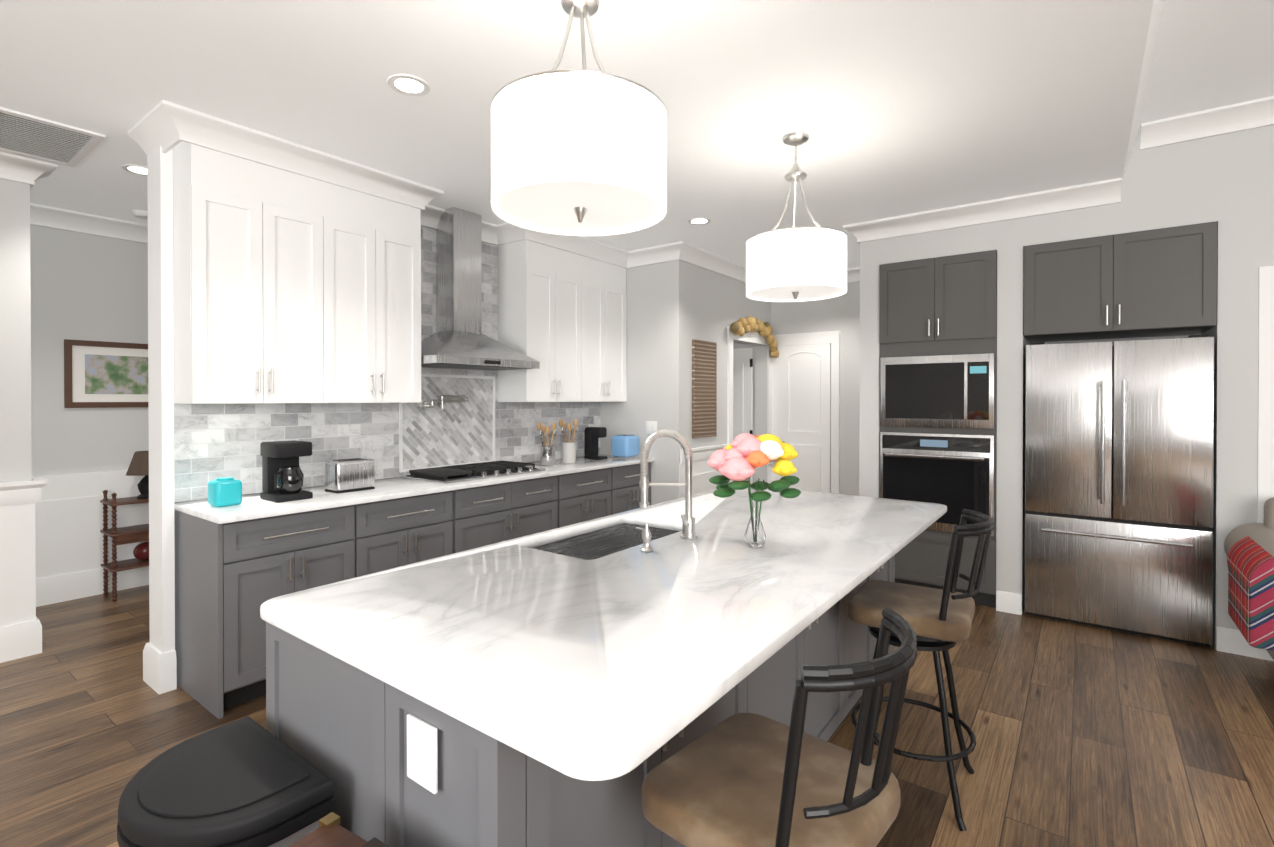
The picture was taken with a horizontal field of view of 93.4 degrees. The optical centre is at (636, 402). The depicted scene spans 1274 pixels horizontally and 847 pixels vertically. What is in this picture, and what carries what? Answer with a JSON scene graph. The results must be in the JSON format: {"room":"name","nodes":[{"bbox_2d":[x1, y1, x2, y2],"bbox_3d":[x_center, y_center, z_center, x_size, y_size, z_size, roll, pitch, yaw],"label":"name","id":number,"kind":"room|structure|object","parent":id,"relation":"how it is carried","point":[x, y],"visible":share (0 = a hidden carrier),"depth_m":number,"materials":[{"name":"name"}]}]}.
{"room":"kitchen","nodes":[
{"label":"kitchen","id":0,"kind":"room"},
{"bbox_2d":[0,179,35,482],"bbox_3d":[-4.774,-0.009,1.716,0.150,2.880,4.300,0,0,37],"label":"wall","id":1,"kind":"structure","parent":0,"point":[17,235],"depth_m":3.35,"materials":[{"name":"grey paint"}]},
{"bbox_2d":[36,225,148,475],"bbox_3d":[-3.697,-0.028,4.967,0.150,2.880,10.800,0,0,37],"label":"wall","id":2,"kind":"structure","parent":0,"point":[58,287],"depth_m":4.38,"materials":[{"name":"grey paint"}]},
{"bbox_2d":[64,339,147,407],"bbox_3d":[-3.842,-0.211,4.625,0.021,0.490,0.840,0,0,37],"label":"picture frame","id":3,"kind":"object","parent":2,"relation":"attached to","point":[100,374],"visible":0.58,"depth_m":4.46,"materials":[{"name":"brown wood"}]},
{"bbox_2d":[143,146,176,693],"bbox_3d":[-2.412,-0.017,3.023,0.249,2.880,0.072,0,0,37],"label":"column","id":4,"kind":"structure","parent":0,"point":[159,665],"depth_m":2.98,"materials":[{"name":"white"}]},
{"bbox_2d":[181,226,600,501],"bbox_3d":[-1.369,-0.025,4.494,0.110,2.880,3.535,0,0,37],"label":"wall","id":5,"kind":"structure","parent":0,"point":[422,226],"depth_m":5.75,"materials":[{"name":"grey paint"}]},
{"bbox_2d":[173,141,420,403],"bbox_3d":[-1.862,-0.677,3.427,0.364,1.357,1.230,0,0,37],"label":"upper cabinet","id":6,"kind":"object","parent":5,"relation":"attached to","point":[289,287],"visible":0.94,"depth_m":3.20,"materials":[{"name":"white wood"}]},
{"bbox_2d":[174,226,599,501],"bbox_3d":[-1.361,-0.367,4.393,0.019,1.734,3.381,0,0,37],"label":"backsplash","id":7,"kind":"structure","parent":5,"relation":"attached to","point":[391,440],"depth_m":4.09,"materials":[{"name":"tile"}]},
{"bbox_2d":[422,395,469,409],"bbox_3d":[-1.360,0.000,4.284,0.115,0.106,0.320,0,0,37],"label":"pot filler","id":8,"kind":"object","parent":7,"relation":"attached to","point":[427,405],"visible":1,"depth_m":4.23,"materials":[{"name":"silver metal"}]},
{"bbox_2d":[421,207,539,369],"bbox_3d":[-1.176,-0.805,4.243,0.470,1.109,0.886,0,0,37],"label":"range hood","id":9,"kind":"object","parent":5,"relation":"attached to","point":[458,339],"visible":0.85,"depth_m":4.22,"materials":[{"name":"silver metal"}]},
{"bbox_2d":[498,239,626,401],"bbox_3d":[-0.584,-0.687,5.140,0.364,1.357,1.245,0,0,37],"label":"upper cabinet","id":10,"kind":"object","parent":5,"relation":"attached to","point":[562,317],"visible":1,"depth_m":4.87,"materials":[{"name":"white wood"}]},
{"bbox_2d":[174,454,654,523],"bbox_3d":[-1.107,0.517,4.211,0.645,0.030,3.375,0,0,37],"label":"countertop","id":11,"kind":"structure","parent":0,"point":[252,508],"depth_m":3.46,"materials":[{"name":"stone"}]},
{"bbox_2d":[601,263,660,504],"bbox_3d":[-0.024,-0.032,5.603,0.720,2.880,0.150,0,0,37],"label":"wall","id":12,"kind":"structure","parent":0,"point":[643,283],"depth_m":5.45,"materials":[{"name":"grey paint"}]},
{"bbox_2d":[646,421,656,433],"bbox_3d":[0.129,0.222,5.391,0.120,0.115,0.008,0,0,37],"label":"outlet","id":13,"kind":"object","parent":12,"relation":"attached to","point":[651,427],"visible":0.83,"depth_m":5.39,"materials":[{"name":"white plastic"}]},
{"bbox_2d":[0,0,1273,268],"bbox_3d":[0.492,-1.560,1.836,10.900,0.420,10.800,0,0,37],"label":"ceiling","id":14,"kind":"structure","parent":0,"point":[892,108],"depth_m":2.60,"materials":[{"name":"white paint"}]},
{"bbox_2d":[0,107,104,166],"bbox_3d":[-3.189,-1.349,2.922,0.660,0.012,0.780,0,0,37],"label":"ceiling vent","id":15,"kind":"object","parent":14,"relation":"in","point":[30,136],"visible":1,"depth_m":3.07,"materials":[{"name":"white metal"}]},
{"bbox_2d":[121,164,146,175],"bbox_3d":[-2.895,-1.355,3.501,0.176,0.006,0.176,0,0,37],"label":"recessed light","id":16,"kind":"object","parent":14,"relation":"in","point":[137,169],"visible":0.73,"depth_m":3.48,"materials":[{"name":"white"}]},
{"bbox_2d":[132,210,147,219],"bbox_3d":[-3.533,-1.345,4.301,0.136,0.035,0.136,0,0,37],"label":"smoke detector","id":17,"kind":"object","parent":14,"relation":"attached to","point":[141,214],"visible":0.65,"depth_m":4.25,"materials":[{"name":"white plastic"}]},
{"bbox_2d":[387,74,430,95],"bbox_3d":[-0.970,-1.350,2.552,0.176,0.006,0.176,0,0,37],"label":"recessed light","id":18,"kind":"object","parent":14,"relation":"in","point":[408,85],"visible":1,"depth_m":2.55,"materials":[{"name":"white"}]},
{"bbox_2d":[490,0,666,235],"bbox_3d":[-0.164,-0.933,1.729,0.504,0.827,0.503,0,0,37],"label":"pendant light","id":19,"kind":"object","parent":14,"relation":"hanging from","point":[576,152],"visible":1,"depth_m":1.54,"materials":[{"name":"white fabric"}]},
{"bbox_2d":[688,217,710,224],"bbox_3d":[0.468,-1.361,4.499,0.176,0.006,0.176,0,0,37],"label":"recessed light","id":20,"kind":"object","parent":14,"relation":"in","point":[699,221],"visible":0.98,"depth_m":4.50,"materials":[{"name":"white"}]},
{"bbox_2d":[746,132,847,301],"bbox_3d":[0.812,-0.941,3.072,0.504,0.827,0.503,0,0,37],"label":"pendant light","id":21,"kind":"object","parent":14,"relation":"hanging from","point":[793,263],"visible":1,"depth_m":2.89,"materials":[{"name":"white fabric"}]},
{"bbox_2d":[0,585,1273,846],"bbox_3d":[0.492,1.460,1.853,10.900,0.060,10.800,0,0,37],"label":"floor","id":22,"kind":"structure","parent":0,"point":[1086,735],"depth_m":2.58,"materials":[{"name":"brown wood"}]},
{"bbox_2d":[100,490,148,601],"bbox_3d":[-3.698,1.026,4.500,0.294,0.775,0.440,0,0,37],"label":"etagere","id":23,"kind":"object","parent":22,"relation":"on","point":[129,534],"visible":0.54,"depth_m":4.37,"materials":[{"name":"brown wood"}]},
{"bbox_2d":[125,451,148,498],"bbox_3d":[-3.692,0.539,4.517,0.217,0.349,0.250,0,0,37],"label":"table lamp","id":24,"kind":"object","parent":23,"relation":"on","point":[139,465],"visible":0.73,"depth_m":4.45,"materials":[{"name":"black fabric"}]},
{"bbox_2d":[133,541,148,559],"bbox_3d":[-3.692,1.099,4.521,0.140,0.169,0.168,0,0,37],"label":"glass ornament","id":25,"kind":"object","parent":23,"relation":"on","point":[140,551],"visible":0.56,"depth_m":4.46,"materials":[{"name":"red glass"}]},
{"bbox_2d":[117,716,335,846],"bbox_3d":[-0.917,1.107,1.250,0.434,0.651,0.362,0,0,37],"label":"trash can","id":26,"kind":"object","parent":22,"relation":"on","point":[247,781],"visible":1,"depth_m":1.21,"materials":[{"name":"black plastic"}]},
{"bbox_2d":[289,812,388,846],"bbox_3d":[-0.420,1.108,0.794,0.632,0.655,0.439,0,0,31],"label":"trunk","id":27,"kind":"object","parent":22,"relation":"on","point":[330,831],"visible":1,"depth_m":1.08,"materials":[{"name":"brown wood"}]},
{"bbox_2d":[174,454,654,718],"bbox_3d":[-1.107,0.933,4.214,0.645,0.965,3.375,0,0,37],"label":"base cabinets","id":28,"kind":"object","parent":22,"relation":"on","point":[237,566],"visible":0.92,"depth_m":3.12,"materials":[{"name":"painted wood"},{"name":"steel"}]},
{"bbox_2d":[208,477,241,506],"bbox_3d":[-2.046,0.440,2.978,0.120,0.135,0.120,0,0,37],"label":"canister","id":29,"kind":"object","parent":28,"relation":"on","point":[224,491],"visible":1,"depth_m":2.94,"materials":[{"name":"teal ceramic"}]},
{"bbox_2d":[260,440,312,502],"bbox_3d":[-1.852,0.357,3.169,0.201,0.300,0.182,0,0,37],"label":"coffee maker","id":30,"kind":"object","parent":28,"relation":"on","point":[282,476],"visible":1,"depth_m":3.12,"materials":[{"name":"black plastic"}]},
{"bbox_2d":[325,458,374,493],"bbox_3d":[-1.655,0.416,3.476,0.150,0.177,0.245,0,0,37],"label":"toaster","id":31,"kind":"object","parent":28,"relation":"on","point":[348,475],"visible":1,"depth_m":3.40,"materials":[{"name":"silver metal"}]},
{"bbox_2d":[402,461,545,483],"bbox_3d":[-1.121,0.476,4.210,0.490,0.050,0.860,0,0,37],"label":"cooktop","id":32,"kind":"object","parent":28,"relation":"in","point":[454,474],"depth_m":4.06,"materials":[{"name":"black metal"}]},
{"bbox_2d":[537,422,556,464],"bbox_3d":[-0.722,0.325,4.819,0.150,0.345,0.168,0,0,37],"label":"crock","id":33,"kind":"object","parent":28,"relation":"on","point":[547,454],"visible":1,"depth_m":4.78,"materials":[{"name":"silver metal"}]},
{"bbox_2d":[559,419,578,463],"bbox_3d":[-0.562,0.314,4.949,0.150,0.365,0.168,0,0,37],"label":"crock","id":34,"kind":"object","parent":28,"relation":"on","point":[569,452],"visible":1,"depth_m":4.91,"materials":[{"name":"grey ceramic"}]},
{"bbox_2d":[584,427,606,459],"bbox_3d":[-0.363,0.354,5.284,0.180,0.280,0.110,0,0,37],"label":"machine","id":35,"kind":"object","parent":28,"relation":"on","point":[592,435],"visible":1,"depth_m":5.26,"materials":[{"name":"black plastic"}]},
{"bbox_2d":[611,435,638,458],"bbox_3d":[-0.107,0.392,5.411,0.200,0.203,0.200,0,0,37],"label":"toaster","id":36,"kind":"object","parent":28,"relation":"on","point":[625,446],"visible":1,"depth_m":5.34,"materials":[{"name":"blue plastic"}]},
{"bbox_2d":[266,557,894,846],"bbox_3d":[0.197,0.985,2.327,0.958,0.883,2.648,0,0,37],"label":"kitchen island","id":37,"kind":"object","parent":22,"relation":"on","point":[403,774],"depth_m":1.27,"materials":[{"name":"grey wood"}]},
{"bbox_2d":[260,487,946,800],"bbox_3d":[0.283,0.528,2.278,1.190,0.030,2.700,0,0,37],"label":"island countertop","id":38,"kind":"structure","parent":37,"relation":"on","point":[584,669],"depth_m":1.45,"materials":[{"name":"white stone"}]},
{"bbox_2d":[540,521,671,556],"bbox_3d":[-0.104,0.649,2.330,0.384,0.236,0.674,0,0,37],"label":"sink","id":39,"kind":"object","parent":38,"relation":"in","point":[607,538],"depth_m":2.56,"materials":[{"name":"grey metal"}]},
{"bbox_2d":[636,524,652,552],"bbox_3d":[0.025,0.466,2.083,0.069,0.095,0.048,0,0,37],"label":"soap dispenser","id":40,"kind":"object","parent":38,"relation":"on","point":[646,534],"depth_m":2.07,"materials":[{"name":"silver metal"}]},
{"bbox_2d":[636,521,655,552],"bbox_3d":[0.025,0.466,2.083,0.069,0.095,0.048,0,0,37],"label":"soap dispenser","id":41,"kind":"object","parent":38,"relation":"on","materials":[{"name":"silver metal"}]},
{"bbox_2d":[639,457,699,540],"bbox_3d":[0.127,0.362,2.281,0.202,0.300,0.143,0,0,37],"label":"faucet","id":42,"kind":"object","parent":38,"relation":"on","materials":[{"name":"silver metal"}]},
{"bbox_2d":[707,433,800,547],"bbox_3d":[0.418,0.310,2.131,0.316,0.405,0.363,0,0,37],"label":"vase","id":43,"kind":"object","parent":38,"relation":"on","point":[739,459],"visible":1,"depth_m":2.06,"materials":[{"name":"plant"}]},
{"bbox_2d":[642,608,916,846],"bbox_3d":[0.286,0.927,1.180,0.482,1.024,0.435,0,0,37],"label":"stool","id":44,"kind":"object","parent":22,"relation":"on","point":[746,780],"visible":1,"depth_m":1.11,"materials":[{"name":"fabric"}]},
{"bbox_2d":[847,509,993,830],"bbox_3d":[1.054,0.921,2.242,0.480,1.024,0.427,0,0,37],"label":"stool","id":45,"kind":"object","parent":22,"relation":"on","point":[937,620],"visible":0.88,"depth_m":2.12,"materials":[{"name":"fabric"}]},
{"bbox_2d":[879,250,996,606],"bbox_3d":[2.303,0.184,4.535,0.764,2.459,0.712,0,0,37],"label":"tall cabinet","id":46,"kind":"object","parent":22,"relation":"on","point":[938,371],"visible":0.92,"depth_m":4.28,"materials":[{"name":"grey wood"}]},
{"bbox_2d":[1025,334,1213,646],"bbox_3d":[3.106,0.511,3.933,0.904,1.815,0.721,0,0,37],"label":"fridge","id":47,"kind":"object","parent":22,"relation":"on","point":[1119,450],"visible":1,"depth_m":3.66,"materials":[{"name":"silver metal"}]},
{"bbox_2d":[1224,497,1273,659],"bbox_3d":[3.563,0.965,2.697,1.277,0.919,0.812,0,0,37],"label":"armchair","id":48,"kind":"object","parent":22,"relation":"on","point":[1249,549],"visible":1,"depth_m":2.85,"materials":[{"name":"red fabric"}]},
{"bbox_2d":[1227,536,1273,650],"bbox_3d":[3.102,0.898,2.865,0.336,0.453,0.532,0,0,37],"label":"throw","id":49,"kind":"object","parent":48,"relation":"on","point":[1250,561],"depth_m":2.78,"materials":[{"name":"fabric"}]},
{"bbox_2d":[661,260,770,502],"bbox_3d":[0.923,-0.034,6.095,0.150,2.880,2.070,0,0,37],"label":"wall","id":50,"kind":"structure","parent":0,"point":[675,308],"depth_m":5.39,"materials":[{"name":"grey paint"}]},
{"bbox_2d":[692,339,716,437],"bbox_3d":[0.626,-0.126,5.548,0.023,0.890,0.410,0,0,37],"label":"wall sign","id":51,"kind":"object","parent":50,"relation":"attached to","point":[704,388],"visible":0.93,"depth_m":5.52,"materials":[{"name":"brown wood"}]},
{"bbox_2d":[730,316,778,357],"bbox_3d":[1.255,-0.695,6.273,0.102,0.397,1.090,0,0,37],"label":"swag","id":52,"kind":"object","parent":50,"relation":"attached to","point":[742,326],"visible":1,"depth_m":6.24,"materials":[{"name":"brown plant"}]},
{"bbox_2d":[733,343,754,482],"bbox_3d":[1.195,-0.044,7.775,1.420,2.880,0.150,0,0,37],"label":"wall","id":53,"kind":"structure","parent":0,"point":[735,345],"depth_m":7.49,"materials":[{"name":"grey paint"}]},
{"bbox_2d":[771,281,859,495],"bbox_3d":[2.189,-0.036,6.348,1.580,2.880,0.150,0,0,37],"label":"wall","id":54,"kind":"structure","parent":0,"point":[841,313],"depth_m":6.27,"materials":[{"name":"grey paint"}]},
{"bbox_2d":[859,125,1273,648],"bbox_3d":[4.389,-0.167,3.086,6.136,3.180,0.690,0,0,37],"label":"wall","id":55,"kind":"structure","parent":0,"point":[1225,182],"depth_m":3.58,"materials":[{"name":"grey paint"}]},
{"bbox_2d":[727,266,1273,660],"bbox_3d":[3.630,0.329,4.191,8.370,2.175,1.590,0,0,37],"label":"trim","id":56,"kind":"structure","parent":55,"relation":"attached to","point":[803,398],"depth_m":6.38,"materials":[{"name":"white painted wood"}]},
{"bbox_2d":[1024,221,1216,342],"bbox_3d":[3.121,-0.744,3.945,0.932,0.595,0.672,0,0,37],"label":"upper cabinet","id":57,"kind":"object","parent":55,"relation":"attached to","point":[1161,282],"visible":0.98,"depth_m":3.69,"materials":[{"name":"grey wood"}]},
{"bbox_3d":[0.492,-0.160,1.844,10.900,3.180,10.800,0,0,37],"label":"wall","id":58,"kind":"structure","parent":0,"visible":0},
{"bbox_2d":[0,476,55,662],"bbox_3d":[-4.675,0.940,1.684,0.060,0.983,4.357,0,0,37],"label":"wainscoting","id":59,"kind":"structure","parent":58,"relation":"attached to","point":[51,542],"depth_m":3.36,"materials":[{"name":"white wood"}]},
{"bbox_2d":[0,151,57,187],"bbox_3d":[-4.652,-1.285,1.680,0.120,0.125,4.400,0,0,37],"label":"crown molding","id":60,"kind":"structure","parent":58,"relation":"attached to","point":[13,167],"depth_m":3.33,"materials":[{"name":"white wood"}]},
{"bbox_2d":[30,203,147,243],"bbox_3d":[-2.462,-1.313,6.408,0.100,0.125,7.000,0,0,37],"label":"crown molding","id":61,"kind":"structure","parent":58,"relation":"attached to","point":[40,215],"depth_m":4.36,"materials":[{"name":"white wood"}]},
{"bbox_2d":[46,469,148,602],"bbox_3d":[-2.486,0.951,6.439,0.037,0.905,7.000,0,0,37],"label":"wainscoting","id":62,"kind":"structure","parent":58,"relation":"attached to","point":[77,508],"depth_m":4.39,"materials":[{"name":"white wood"}]},
{"bbox_2d":[127,113,177,155],"bbox_3d":[-2.350,-1.292,2.914,0.425,0.125,0.100,0,0,37],"label":"crown molding","id":63,"kind":"structure","parent":58,"relation":"attached to","point":[139,132],"depth_m":2.95,"materials":[{"name":"white wood"}]},
{"bbox_2d":[148,100,444,219],"bbox_3d":[-1.725,-1.295,3.302,0.115,0.125,1.470,0,0,37],"label":"crown molding","id":64,"kind":"structure","parent":58,"relation":"attached to","point":[166,126],"depth_m":3.12,"materials":[{"name":"white wood"}]},
{"bbox_2d":[421,216,511,245],"bbox_3d":[-1.317,-1.301,4.345,0.118,0.125,0.890,0,0,37],"label":"crown molding","id":65,"kind":"structure","parent":58,"relation":"attached to","point":[494,234],"depth_m":4.59,"materials":[{"name":"white wood"}]},
{"bbox_2d":[508,223,627,267],"bbox_3d":[-0.469,-1.304,4.988,0.115,0.125,1.355,0,0,37],"label":"crown molding","id":66,"kind":"structure","parent":58,"relation":"attached to","point":[580,245],"depth_m":4.95,"materials":[{"name":"white wood"}]},
{"bbox_2d":[628,244,673,267],"bbox_3d":[0.138,-1.306,5.319,0.450,0.125,0.100,0,0,37],"label":"crown molding","id":67,"kind":"structure","parent":58,"relation":"attached to","point":[655,254],"depth_m":5.35,"materials":[{"name":"white wood"}]},
{"bbox_2d":[679,444,727,497],"bbox_3d":[0.651,0.907,5.562,0.056,1.003,0.878,0,0,37],"label":"trim","id":68,"kind":"structure","parent":58,"relation":"attached to","point":[701,472],"depth_m":5.47,"materials":[{"name":"white wood"}]},
{"bbox_2d":[668,241,745,282],"bbox_3d":[0.948,-1.310,5.912,0.100,0.125,2.020,0,0,37],"label":"crown molding","id":69,"kind":"structure","parent":58,"relation":"attached to","point":[683,251],"depth_m":5.49,"materials":[{"name":"white wood"}]},
{"bbox_2d":[843,223,855,236],"bbox_3d":[2.122,-1.306,5.256,0.100,0.125,1.670,0,0,37],"label":"crown molding","id":70,"kind":"structure","parent":58,"relation":"attached to","point":[851,228],"depth_m":4.60,"materials":[{"name":"white"}]},
{"bbox_2d":[847,267,859,282],"bbox_3d":[2.055,-1.312,6.285,1.230,0.125,0.100,0,0,37],"label":"crown molding","id":71,"kind":"structure","parent":58,"relation":"attached to","point":[853,274],"depth_m":6.16,"materials":[{"name":"white wood"}]},
{"bbox_2d":[856,177,1121,243],"bbox_3d":[2.329,-1.299,4.122,1.555,0.125,0.100,0,0,37],"label":"crown molding","id":72,"kind":"structure","parent":58,"relation":"attached to","point":[1105,192],"depth_m":4.05,"materials":[{"name":"white wood"}]},
{"bbox_2d":[1140,96,1273,149],"bbox_3d":[4.759,-1.589,2.309,4.325,0.125,0.100,0,0,37],"label":"crown molding","id":73,"kind":"structure","parent":58,"relation":"attached to","point":[1256,113],"depth_m":3.42,"materials":[{"name":"white wood"}]}
]}

